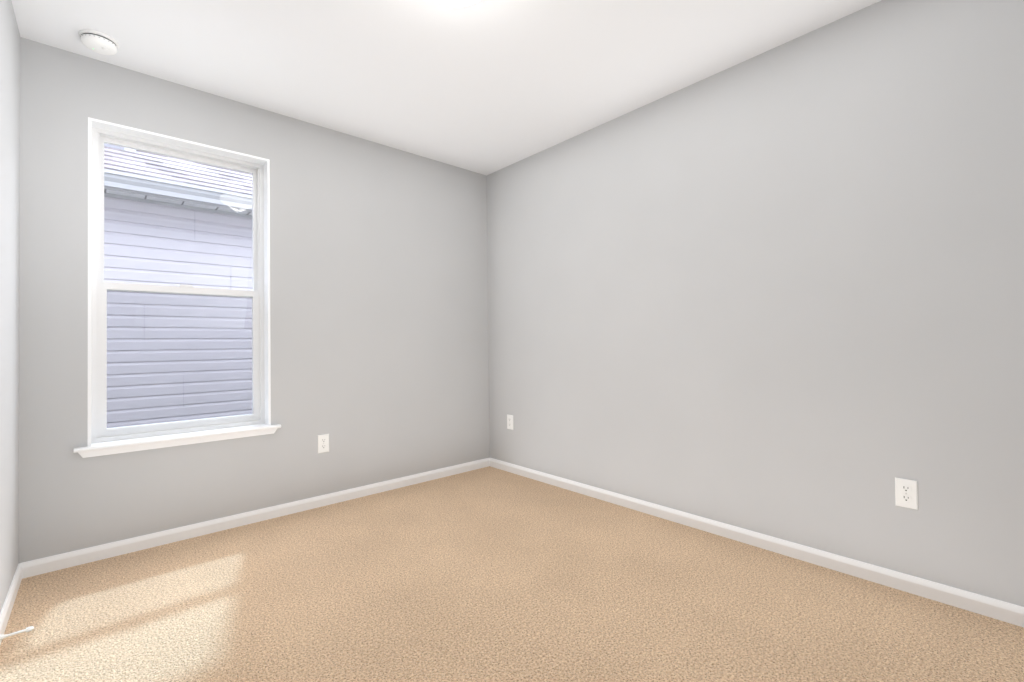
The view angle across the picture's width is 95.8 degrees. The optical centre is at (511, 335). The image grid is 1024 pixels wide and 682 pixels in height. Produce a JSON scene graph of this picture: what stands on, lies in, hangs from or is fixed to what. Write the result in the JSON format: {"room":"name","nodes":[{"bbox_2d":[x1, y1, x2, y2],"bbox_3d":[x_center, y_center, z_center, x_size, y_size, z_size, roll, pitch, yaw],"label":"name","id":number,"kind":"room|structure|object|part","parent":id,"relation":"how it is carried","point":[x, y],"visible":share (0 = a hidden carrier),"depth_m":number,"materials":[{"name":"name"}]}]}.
{"room":"empty bedroom","nodes":[
{"label":"empty bedroom","id":0,"kind":"room"},
{"bbox_2d":[0,0,21,643],"bbox_3d":[-1.050,-0.172,0.668,0.172,2.440,3.660,0,-1,-42],"label":"wall","id":1,"kind":"structure","parent":0,"point":[9,252],"depth_m":1.84,"materials":[{"name":"paint"}]},
{"bbox_2d":[0,626,33,640],"bbox_3d":[-1.718,1.030,1.604,0.084,0.026,0.029,0,-1,-42],"label":"doorstop","id":2,"kind":"object","parent":1,"relation":"attached to","point":[27,629],"visible":1,"depth_m":1.60,"materials":[{"name":"white"}]},
{"bbox_2d":[104,143,135,152],"bbox_3d":[-7.690,-2.934,3.889,6.842,2.980,4.030,0,-1,-42],"label":"sky","id":3,"kind":"structure","parent":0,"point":[121,148],"depth_m":4.59,"materials":[{"name":"white"}]},
{"bbox_2d":[19,37,489,578],"bbox_3d":[-1.257,-0.134,3.038,3.026,2.440,0.172,0,-1,-42],"label":"wall","id":4,"kind":"structure","parent":0,"point":[379,351],"depth_m":2.83,"materials":[{"name":"paint"}]},
{"bbox_2d":[74,117,280,457],"bbox_3d":[-1.791,-0.239,2.549,0.902,1.645,0.194,0,-1,-42],"label":"window unit","id":5,"kind":"structure","parent":4,"relation":"in","point":[103,439],"depth_m":2.53,"materials":[{"name":"white"}]},
{"bbox_3d":[-1.846,-0.631,2.611,0.738,0.790,0.024,0,-1,-42],"label":"sash","id":6,"kind":"part","parent":5,"relation":"part of","materials":[{"name":"white plastic"}]},
{"bbox_3d":[-1.816,0.114,2.577,0.738,0.796,0.034,0,-1,-42],"label":"sash","id":7,"kind":"part","parent":5,"relation":"part of","materials":[{"name":"white plastic"}]},
{"bbox_3d":[-1.846,-0.635,2.611,0.686,0.730,0.004,0,-1,-42],"label":"glass","id":8,"kind":"part","parent":5,"relation":"part of","materials":[{"name":"clear glass"}]},
{"bbox_3d":[-1.819,0.117,2.580,0.666,0.710,0.004,0,-1,-42],"label":"glass","id":9,"kind":"part","parent":5,"relation":"part of","materials":[{"name":"clear glass"}]},
{"bbox_2d":[318,434,328,452],"bbox_3d":[-1.206,0.689,2.959,0.070,0.114,0.007,0,-1,-42],"label":"outlet","id":10,"kind":"object","parent":4,"relation":"attached to","point":[323,443],"visible":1,"depth_m":2.96,"materials":[{"name":"white plastic"}]},
{"bbox_2d":[11,0,880,175],"bbox_3d":[-0.056,-1.449,1.699,3.026,0.120,3.820,0,-1,-42],"label":"ceiling","id":11,"kind":"structure","parent":0,"point":[486,87],"depth_m":2.25,"materials":[{"name":"white paint"}]},
{"bbox_2d":[78,29,118,54],"bbox_3d":[-1.895,-1.337,2.122,0.140,0.046,0.140,0,-1,-42],"label":"smoke detector","id":12,"kind":"object","parent":11,"relation":"attached to","point":[99,42],"visible":1,"depth_m":2.09,"materials":[{"name":"white plastic"}]},
{"bbox_2d":[436,0,478,6],"bbox_3d":[-0.210,-1.320,1.709,0.336,0.134,0.336,0,-1,-42],"label":"ceiling light fixture","id":13,"kind":"object","parent":11,"relation":"attached to","point":[458,3],"visible":1,"depth_m":1.78,"materials":[{"name":"white metal"}]},
{"bbox_2d":[0,466,1023,681],"bbox_3d":[-0.025,1.100,1.661,3.026,0.100,3.820,0,-1,-42],"label":"floor","id":14,"kind":"structure","parent":0,"point":[489,574],"depth_m":1.78,"materials":[{"name":"beige carpet"}]},
{"bbox_2d":[487,0,1023,626],"bbox_3d":[1.076,-0.170,2.572,0.172,2.440,3.660,0,-1,-42],"label":"wall","id":15,"kind":"structure","parent":0,"point":[777,292],"depth_m":2.15,"materials":[{"name":"paint"}]},
{"bbox_2d":[507,414,512,429],"bbox_3d":[-0.017,0.685,3.675,0.007,0.114,0.070,0,-1,-42],"label":"outlet","id":16,"kind":"object","parent":15,"relation":"attached to","point":[509,421],"visible":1,"depth_m":3.67,"materials":[{"name":"white plastic"}]},
{"bbox_2d":[895,477,917,509],"bbox_3d":[1.597,0.638,1.873,0.007,0.114,0.070,0,-1,-42],"label":"outlet","id":17,"kind":"object","parent":15,"relation":"attached to","point":[906,493],"visible":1,"depth_m":1.87,"materials":[{"name":"white plastic"}]},
{"label":"outside","id":18,"kind":"structure","parent":0,"visible":0},
{"bbox_2d":[104,146,251,198],"bbox_3d":[-3.891,-2.689,6.511,16.000,2.607,4.129,0,-1,-42],"label":"house roof","id":19,"kind":"structure","parent":18,"point":[167,178],"depth_m":4.60,"materials":[{"name":"grey"}]},
{"bbox_2d":[104,173,251,218],"bbox_3d":[-2.701,-1.407,5.181,16.000,0.185,0.582,0,-1,-42],"label":"gutter","id":20,"kind":"object","parent":19,"relation":"attached to","point":[130,184],"depth_m":4.51,"materials":[{"name":"grey"}]},
{"bbox_3d":[-4.981,1.876,7.722,26.000,0.150,11.830,0,-1,-42],"label":"ground","id":21,"kind":"structure","parent":0,"visible":0},
{"bbox_2d":[104,196,252,427],"bbox_3d":[-2.905,0.189,5.406,16.000,3.105,0.214,0,-1,-42],"label":"neighboring house siding","id":22,"kind":"structure","parent":21,"relation":"on","point":[148,249],"depth_m":4.77,"materials":[{"name":"white plastic"}]}
]}

